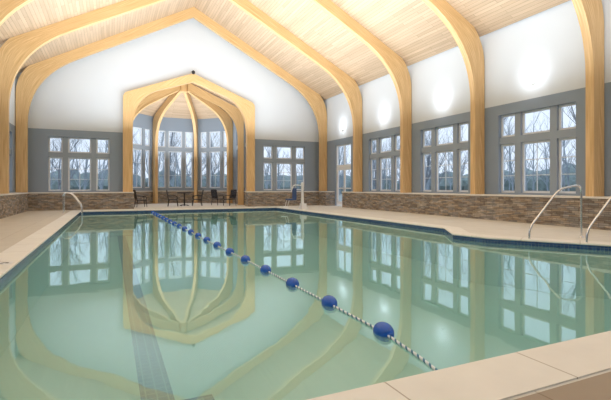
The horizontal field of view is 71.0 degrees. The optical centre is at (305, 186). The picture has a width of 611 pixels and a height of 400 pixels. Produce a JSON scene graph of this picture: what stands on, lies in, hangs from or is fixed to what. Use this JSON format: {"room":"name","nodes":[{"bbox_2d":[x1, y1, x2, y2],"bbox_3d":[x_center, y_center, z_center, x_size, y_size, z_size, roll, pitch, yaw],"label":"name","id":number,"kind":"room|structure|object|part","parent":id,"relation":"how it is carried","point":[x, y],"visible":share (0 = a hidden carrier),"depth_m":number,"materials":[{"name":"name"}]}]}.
{"room":"indoor swimming pool","nodes":[
{"label":"indoor swimming pool","id":0,"kind":"room"},
{"bbox_2d":[9,75,16,192],"bbox_3d":[-9.423,-2.542,9.223,0.300,7.624,30.600,0,0,-24],"label":"wall","id":1,"kind":"structure","parent":0,"point":[12,107],"depth_m":22.09,"materials":[{"name":"grey paint"}]},
{"bbox_2d":[133,113,152,190],"bbox_3d":[-12.501,-2.105,31.775,0.200,6.750,3.316,0,0,21],"label":"wall","id":2,"kind":"structure","parent":0,"point":[141,120],"depth_m":32.77,"materials":[{"name":"grey paint"}]},
{"bbox_2d":[133,127,150,187],"bbox_3d":[-12.501,-2.180,31.775,0.180,4.500,2.700,0,0,21],"label":"window","id":3,"kind":"structure","parent":2,"relation":"in","point":[142,146],"depth_m":32.28,"materials":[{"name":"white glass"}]},
{"bbox_2d":[134,191,152,203],"bbox_3d":[-12.365,0.780,31.724,0.090,0.980,3.316,0,0,21],"label":"stone ledge","id":4,"kind":"object","parent":2,"relation":"attached to","point":[149,194],"visible":0.53,"depth_m":32.31,"materials":[{"name":"brown stone"}]},
{"bbox_2d":[17,18,318,191],"bbox_3d":[-7.231,-5.030,27.201,18.600,12.600,0.300,0,0,-24],"label":"wall","id":5,"kind":"structure","parent":0,"point":[83,98],"depth_m":26.01,"materials":[{"name":"white paint"}]},
{"bbox_2d":[48,136,109,190],"bbox_3d":[-12.964,-1.305,24.588,3.100,3.050,0.180,0,0,-24],"label":"window","id":6,"kind":"structure","parent":5,"relation":"in","point":[65,154],"depth_m":24.57,"materials":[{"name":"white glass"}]},
{"bbox_2d":[264,146,304,189],"bbox_3d":[-1.498,-1.305,29.813,3.100,3.050,0.180,0,0,-24],"label":"window","id":7,"kind":"structure","parent":5,"relation":"in","point":[273,160],"depth_m":29.79,"materials":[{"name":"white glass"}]},
{"bbox_2d":[153,117,193,190],"bbox_3d":[-10.362,-2.105,34.071,3.310,6.750,0.200,0,0,-24],"label":"wall","id":8,"kind":"structure","parent":0,"point":[167,124],"depth_m":34.07,"materials":[{"name":"grey paint"}]},
{"bbox_2d":[158,131,192,187],"bbox_3d":[-10.362,-2.180,34.071,2.700,4.500,0.180,0,0,-24],"label":"window","id":9,"kind":"structure","parent":8,"relation":"in","point":[166,149],"depth_m":34.15,"materials":[{"name":"white plastic"}]},
{"bbox_2d":[158,191,193,202],"bbox_3d":[-10.302,0.780,33.939,3.310,0.980,0.090,0,0,-24],"label":"stone ledge","id":10,"kind":"object","parent":8,"relation":"attached to","point":[162,195],"visible":0.53,"depth_m":33.93,"materials":[{"name":"brown stone"}]},
{"bbox_2d":[140,83,236,118],"bbox_3d":[-8.745,-6.580,30.522,8.000,2.200,7.600,0,0,-24],"label":"ceiling","id":11,"kind":"structure","parent":0,"point":[179,108],"depth_m":32.86,"materials":[{"name":"brown wood"}]},
{"bbox_2d":[179,84,186,92],"bbox_3d":[-8.662,-7.100,30.340,0.560,0.740,0.560,0,0,-24],"label":"hub","id":12,"kind":"object","parent":11,"relation":"attached to","point":[183,88],"visible":0.56,"depth_m":30.11,"materials":[{"name":"beige wood"}]},
{"bbox_2d":[197,118,232,190],"bbox_3d":[-7.226,-2.105,34.179,3.316,6.750,0.200,0,0,21],"label":"wall","id":13,"kind":"structure","parent":0,"point":[212,124],"depth_m":34.37,"materials":[{"name":"grey paint"}]},
{"bbox_2d":[198,191,226,202],"bbox_3d":[-7.277,0.780,34.043,3.316,0.980,0.090,0,0,21],"label":"stone ledge","id":14,"kind":"object","parent":13,"relation":"attached to","point":[206,198],"visible":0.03,"depth_m":34.15,"materials":[{"name":"brown stone"}]},
{"bbox_2d":[200,131,226,187],"bbox_3d":[-7.226,-2.180,34.179,2.700,4.500,0.180,0,0,21],"label":"window","id":15,"kind":"structure","parent":13,"relation":"in","point":[208,149],"depth_m":34.28,"materials":[{"name":"white plastic"}]},
{"bbox_2d":[233,121,245,190],"bbox_3d":[-4.592,-2.105,31.296,0.200,6.750,4.945,0,0,-24],"label":"wall","id":16,"kind":"structure","parent":0,"point":[235,137],"depth_m":32.72,"materials":[{"name":"grey paint"}]},
{"bbox_2d":[232,191,244,204],"bbox_3d":[-4.724,0.780,31.236,0.090,0.980,4.945,0,0,-24],"label":"stone ledge","id":17,"kind":"object","parent":16,"relation":"attached to","point":[233,201],"visible":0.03,"depth_m":32.02,"materials":[{"name":"brown stone"}]},
{"bbox_2d":[237,125,245,187],"bbox_3d":[-4.592,-2.180,31.296,0.180,4.500,2.700,0,0,-24],"label":"window","id":18,"kind":"structure","parent":16,"relation":"in","point":[244,125],"depth_m":30.58,"materials":[{"name":"white plastic"}]},
{"bbox_2d":[0,0,569,99],"bbox_3d":[-0.824,-8.784,13.142,18.600,5.152,30.600,0,0,-24],"label":"ceiling","id":19,"kind":"structure","parent":0,"point":[411,29],"depth_m":21.78,"materials":[{"name":"brown wood"}]},
{"bbox_2d":[0,203,610,399],"bbox_3d":[-2.400,1.270,16.599,18.600,0.001,38.200,0,0,-24],"label":"floor","id":20,"kind":"structure","parent":0,"point":[15,228],"depth_m":12.79,"materials":[{"name":"concrete"}]},
{"bbox_2d":[0,192,28,218],"bbox_3d":[-8.995,0.780,9.418,0.640,0.980,30.600,0,0,-24],"label":"stone ledge","id":21,"kind":"object","parent":20,"relation":"on","point":[11,204],"visible":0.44,"depth_m":19.41,"materials":[{"name":"brown stone"}]},
{"bbox_2d":[62,192,81,214],"bbox_3d":[-11.429,1.117,20.946,0.882,1.707,0.108,0,0,-24],"label":"grab rail","id":22,"kind":"object","parent":20,"relation":"on","point":[66,192],"visible":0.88,"depth_m":20.79,"materials":[{"name":"silver metal"}]},
{"bbox_2d":[64,192,82,214],"bbox_3d":[-11.720,1.117,21.583,0.882,1.707,0.108,0,0,-24],"label":"grab rail","id":23,"kind":"object","parent":20,"relation":"on","point":[69,192],"visible":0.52,"depth_m":21.59,"materials":[{"name":"silver metal"}]},
{"bbox_2d":[28,192,133,210],"bbox_3d":[-12.820,0.780,24.093,5.850,0.980,0.720,0,0,-24],"label":"stone ledge","id":24,"kind":"object","parent":20,"relation":"on","point":[37,201],"visible":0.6,"depth_m":23.91,"materials":[{"name":"brown stone"}]},
{"bbox_2d":[133,190,146,206],"bbox_3d":[-10.472,0.721,27.089,0.748,1.101,0.642,0,0,-34],"label":"patio chair","id":25,"kind":"object","parent":20,"relation":"on","point":[134,191],"visible":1,"depth_m":26.97,"materials":[{"name":"metal"}]},
{"bbox_2d":[133,90,178,120],"bbox_3d":[-10.960,-3.080,30.259,3.939,8.700,0.220,0,0,-2],"label":"rib","id":26,"kind":"object","parent":20,"relation":"on","point":[166,95],"visible":0.2,"depth_m":30.17,"materials":[{"name":"beige wood"}]},
{"bbox_2d":[134,86,179,116],"bbox_3d":[-10.230,-3.080,28.659,0.220,8.700,3.939,0,0,43],"label":"rib","id":27,"kind":"object","parent":20,"relation":"on","point":[160,93],"visible":0.24,"depth_m":28.74,"materials":[{"name":"beige wood"}]},
{"bbox_2d":[153,91,180,203],"bbox_3d":[-10.343,-3.080,31.909,3.939,8.700,0.220,0,0,43],"label":"rib","id":28,"kind":"object","parent":20,"relation":"on","point":[157,119],"visible":0.97,"depth_m":32.91,"materials":[{"name":"beige wood"}]},
{"bbox_2d":[16,7,326,191],"bbox_3d":[-6.961,-5.005,26.609,18.540,12.550,0.250,0,0,-24],"label":"arch","id":29,"kind":"object","parent":20,"relation":"on","point":[33,76],"visible":0.91,"depth_m":24.94,"materials":[{"name":"beige wood"}]},
{"bbox_2d":[166,190,177,205],"bbox_3d":[-8.783,0.721,28.206,0.748,1.101,0.642,0,0,-15],"label":"patio chair","id":30,"kind":"object","parent":20,"relation":"on","point":[166,190],"visible":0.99,"depth_m":28.00,"materials":[{"name":"metal"}]},
{"bbox_2d":[0,0,361,193],"bbox_3d":[-5.021,-5.005,22.350,18.540,12.550,0.250,0,0,-24],"label":"arch","id":31,"kind":"object","parent":20,"relation":"on","point":[16,50],"visible":0.94,"depth_m":20.04,"materials":[{"name":"beige wood"}]},
{"bbox_2d":[177,192,191,205],"bbox_3d":[-8.120,0.809,28.718,0.960,0.918,0.960,0,0,-24],"label":"patio table","id":32,"kind":"object","parent":20,"relation":"on","point":[184,193],"visible":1,"depth_m":28.66,"materials":[{"name":"metal"}]},
{"bbox_2d":[123,74,254,191],"bbox_3d":[-7.096,-2.920,26.905,8.060,8.380,0.340,0,0,-24],"label":"arch","id":33,"kind":"object","parent":20,"relation":"on","point":[132,99],"visible":0.93,"depth_m":26.41,"materials":[{"name":"beige wood"}]},
{"bbox_2d":[184,92,197,202],"bbox_3d":[-8.743,-3.080,32.638,0.220,8.700,3.939,0,0,-2],"label":"rib","id":34,"kind":"object","parent":20,"relation":"on","point":[187,95],"visible":0.96,"depth_m":34.18,"materials":[{"name":"beige wood"}]},
{"bbox_2d":[192,190,203,205],"bbox_3d":[-7.243,0.721,28.784,0.748,1.101,0.642,0,0,-20],"label":"patio chair","id":35,"kind":"object","parent":20,"relation":"on","point":[193,199],"visible":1,"depth_m":28.59,"materials":[{"name":"metal"}]},
{"bbox_2d":[0,0,411,192],"bbox_3d":[-3.080,-5.005,18.092,18.540,12.550,0.250,0,0,-24],"label":"arch","id":36,"kind":"object","parent":20,"relation":"on","point":[395,65],"visible":0.95,"depth_m":21.41,"materials":[{"name":"beige wood"}]},
{"bbox_2d":[187,84,232,202],"bbox_3d":[-7.093,-3.080,32.021,0.220,8.700,3.939,0,0,43],"label":"rib","id":37,"kind":"object","parent":20,"relation":"on","point":[226,120],"visible":0.93,"depth_m":33.08,"materials":[{"name":"beige wood"}]},
{"bbox_2d":[188,83,243,204],"bbox_3d":[-6.364,-3.080,30.421,3.939,8.700,0.220,0,0,-2],"label":"rib","id":38,"kind":"object","parent":20,"relation":"on","point":[234,112],"visible":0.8,"depth_m":30.36,"materials":[{"name":"beige wood"}]},
{"bbox_2d":[211,189,223,204],"bbox_3d":[-6.166,0.721,29.872,0.748,1.101,0.642,0,0,35],"label":"patio chair","id":39,"kind":"object","parent":20,"relation":"on","point":[213,191],"visible":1,"depth_m":29.92,"materials":[{"name":"metal"}]},
{"bbox_3d":[-6.401,0.507,30.040,0.169,0.674,0.560,0,0,35],"label":"backrest","id":40,"kind":"part","parent":39,"relation":"part of","materials":[{"name":"metal"}]},
{"bbox_2d":[223,189,236,205],"bbox_3d":[-5.141,0.721,29.222,0.642,1.101,0.748,0,0,35],"label":"patio chair","id":41,"kind":"object","parent":20,"relation":"on","point":[234,191],"visible":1,"depth_m":29.34,"materials":[{"name":"metal"}]},
{"bbox_3d":[-4.973,0.507,29.457,0.560,0.674,0.169,0,0,35],"label":"backrest","id":42,"kind":"part","parent":41,"relation":"part of","materials":[{"name":"fabric"}]},
{"bbox_2d":[245,191,318,205],"bbox_3d":[-1.218,0.780,29.380,5.850,0.980,0.720,0,0,-24],"label":"stone ledge","id":43,"kind":"object","parent":20,"relation":"on","point":[252,198],"visible":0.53,"depth_m":28.73,"materials":[{"name":"brown stone"}]},
{"bbox_2d":[281,182,307,208],"bbox_3d":[-0.636,0.499,24.546,1.500,1.539,0.500,0,0,-24],"label":"lift","id":44,"kind":"object","parent":20,"relation":"on","point":[303,205],"visible":1,"depth_m":24.62,"materials":[{"name":"white plastic"}]},
{"bbox_3d":[-0.828,0.410,24.459,0.480,0.680,0.480,0,0,-25],"label":"seat","id":45,"kind":"part","parent":44,"relation":"part of","materials":[{"name":"blue plastic"}]},
{"bbox_2d":[0,207,610,399],"bbox_3d":[-1.104,1.864,14.552,13.880,1.212,23.740,0,0,-24],"label":"swimming pool","id":46,"kind":"object","parent":20,"relation":"in","point":[196,323],"visible":0.78,"depth_m":7.80,"materials":[{"name":"liquid"}]},
{"bbox_2d":[0,261,13,264],"bbox_3d":[-4.971,1.253,7.048,0.240,0.008,0.250,0,0,-24],"label":"depth marker","id":47,"kind":"object","parent":46,"relation":"on","point":[11,262],"visible":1,"depth_m":7.06,"materials":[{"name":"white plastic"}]},
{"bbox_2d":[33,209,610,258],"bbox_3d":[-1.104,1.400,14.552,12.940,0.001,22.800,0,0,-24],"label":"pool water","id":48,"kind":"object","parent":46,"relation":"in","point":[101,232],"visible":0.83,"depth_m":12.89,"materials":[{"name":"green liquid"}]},
{"bbox_2d":[151,211,437,370],"bbox_3d":[-3.642,1.386,13.396,0.285,0.180,22.763,0,0,-25],"label":"lane rope","id":49,"kind":"object","parent":48,"relation":"on","point":[383,331],"visible":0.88,"depth_m":5.07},
{"bbox_2d":[528,184,583,238],"bbox_3d":[6.188,0.903,10.580,1.608,1.934,0.110,0,0,-12],"label":"grab rail","id":50,"kind":"object","parent":46,"relation":"attached to","point":[579,186],"visible":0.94,"depth_m":10.68,"materials":[{"name":"silver metal"}]},
{"bbox_2d":[585,197,610,241],"bbox_3d":[7.148,0.903,9.919,1.608,1.934,0.110,0,0,-12],"label":"grab rail","id":51,"kind":"object","parent":46,"relation":"attached to","point":[609,199],"visible":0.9,"depth_m":9.77,"materials":[{"name":"silver metal"}]},
{"bbox_2d":[319,191,334,205],"bbox_3d":[1.323,0.780,29.989,0.720,0.980,1.720,0,0,-24],"label":"stone ledge","id":52,"kind":"object","parent":20,"relation":"on","point":[326,198],"visible":0.72,"depth_m":29.27,"materials":[{"name":"brown stone"}]},
{"bbox_2d":[422,0,484,193],"bbox_3d":[-1.139,-5.005,13.833,18.540,12.550,0.250,0,0,-24],"label":"arch","id":53,"kind":"object","parent":20,"relation":"on","point":[464,33],"visible":0.95,"depth_m":17.38,"materials":[{"name":"beige wood"}]},
{"bbox_2d":[342,192,610,229],"bbox_3d":[8.132,0.780,15.047,0.720,0.980,26.640,0,0,-24],"label":"stone ledge","id":54,"kind":"object","parent":20,"relation":"on","point":[562,210],"visible":0.91,"depth_m":16.31,"materials":[{"name":"brown stone"}]},
{"bbox_2d":[572,0,603,195],"bbox_3d":[0.802,-5.005,9.575,18.540,12.550,0.250,0,0,-24],"label":"arch","id":55,"kind":"object","parent":20,"relation":"on","point":[590,14],"visible":0.94,"depth_m":13.18,"materials":[{"name":"beige wood"}]},
{"bbox_2d":[323,0,610,205],"bbox_3d":[7.775,-2.542,17.060,0.300,7.624,30.600,0,0,-24],"label":"wall","id":56,"kind":"structure","parent":0,"point":[545,48],"depth_m":17.15,"materials":[{"name":"white paint"}]},
{"bbox_2d":[337,143,350,205],"bbox_3d":[2.592,-0.780,28.391,0.175,4.100,2.100,0,0,-24],"label":"door","id":57,"kind":"structure","parent":56,"relation":"in","point":[345,166],"depth_m":28.70,"materials":[{"name":"white plastic"}]},
{"bbox_2d":[370,134,399,190],"bbox_3d":[4.549,-1.305,24.140,0.180,3.050,3.100,0,0,-24],"label":"window","id":58,"kind":"structure","parent":56,"relation":"in","point":[394,153],"depth_m":24.31,"materials":[{"name":"white plastic"}]},
{"bbox_2d":[422,122,467,191],"bbox_3d":[6.490,-1.305,19.881,0.180,3.050,3.100,0,0,-24],"label":"window","id":59,"kind":"structure","parent":56,"relation":"in","point":[457,145],"depth_m":19.94,"materials":[{"name":"white plastic"}]},
{"bbox_2d":[500,102,575,193],"bbox_3d":[8.430,-1.305,15.623,0.180,3.050,3.100,0,0,-24],"label":"window","id":60,"kind":"structure","parent":56,"relation":"in","point":[556,134],"depth_m":15.52,"materials":[{"name":"white plastic"}]},
{"label":"ground","id":61,"kind":"structure","parent":0,"visible":0},
{"bbox_2d":[50,138,72,189],"bbox_3d":[-31.207,-4.628,54.759,3.956,12.451,4.300,0,0,-40],"label":"bare tree","id":62,"kind":"object","parent":61,"relation":"on","point":[59,174],"visible":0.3,"depth_m":54.70,"materials":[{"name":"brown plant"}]},
{"bbox_2d":[56,139,86,181],"bbox_3d":[-24.958,-4.699,45.101,4.001,12.592,4.349,0,0,40],"label":"bare tree","id":63,"kind":"object","parent":61,"relation":"on","point":[74,172],"visible":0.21,"depth_m":45.35,"materials":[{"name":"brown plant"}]},
{"bbox_2d":[159,132,180,181],"bbox_3d":[-15.707,-5.188,49.219,4.622,13.585,4.491,0,0,23],"label":"bare tree","id":64,"kind":"object","parent":61,"relation":"on","point":[171,142],"visible":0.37,"depth_m":49.05,"materials":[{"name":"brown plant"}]},
{"bbox_2d":[159,132,180,179],"bbox_3d":[-19.544,-4.998,60.886,4.493,13.205,4.366,0,0,-23],"label":"bare tree","id":65,"kind":"object","parent":61,"relation":"on","point":[161,132],"visible":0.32,"depth_m":61.05,"materials":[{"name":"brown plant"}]},
{"bbox_2d":[187,135,211,178],"bbox_3d":[-13.875,-4.141,54.521,3.646,11.475,3.964,0,0,-39],"label":"bare tree","id":66,"kind":"object","parent":61,"relation":"on","point":[190,135],"visible":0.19,"depth_m":54.46,"materials":[{"name":"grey plant"}]},
{"bbox_2d":[202,133,219,186],"bbox_3d":[-13.258,-4.168,60.296,3.982,11.529,3.663,0,0,-21],"label":"bare tree","id":67,"kind":"object","parent":61,"relation":"on","point":[212,179],"visible":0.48,"depth_m":60.49,"materials":[{"name":"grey plant"}]},
{"bbox_2d":[50,163,575,193],"bbox_3d":[-2.530,-0.362,41.559,121.871,7.625,124.345,0,0,-24],"label":"underbrush","id":68,"kind":"object","parent":61,"relation":"on","point":[444,185],"visible":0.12,"depth_m":81.18,"materials":[{"name":"plant"}]},
{"bbox_2d":[50,107,575,194],"bbox_3d":[-1.687,-7.073,42.672,99.029,17.418,97.808,0,0,-24],"label":"woodland","id":69,"kind":"object","parent":61,"relation":"on","point":[341,174],"visible":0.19,"depth_m":69.33,"materials":[{"name":"grey plant"}]},
{"bbox_2d":[373,140,382,188],"bbox_3d":[8.709,-4.172,54.475,3.985,11.538,3.666,0,0,7],"label":"bare tree","id":70,"kind":"object","parent":61,"relation":"on","point":[374,140],"visible":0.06,"depth_m":54.58,"materials":[{"name":"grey plant"}]},
{"bbox_2d":[425,131,430,189],"bbox_3d":[13.780,-4.968,46.106,4.569,13.141,5.106,0,0,-43],"label":"bare tree","id":71,"kind":"object","parent":61,"relation":"on","point":[428,155],"visible":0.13,"depth_m":45.83,"materials":[{"name":"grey plant"}]},
{"bbox_2d":[425,129,452,182],"bbox_3d":[16.368,-4.952,52.572,4.461,13.112,4.335,0,0,-31],"label":"bare tree","id":72,"kind":"object","parent":61,"relation":"on","point":[443,158],"visible":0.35,"depth_m":52.47,"materials":[{"name":"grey plant"}]},
{"bbox_2d":[562,106,575,169],"bbox_3d":[22.694,-4.152,34.910,4.470,11.505,4.000,0,0,27],"label":"bare tree","id":73,"kind":"object","parent":61,"relation":"on","point":[571,111],"visible":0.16,"depth_m":35.63,"materials":[{"name":"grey plant"}]}
]}

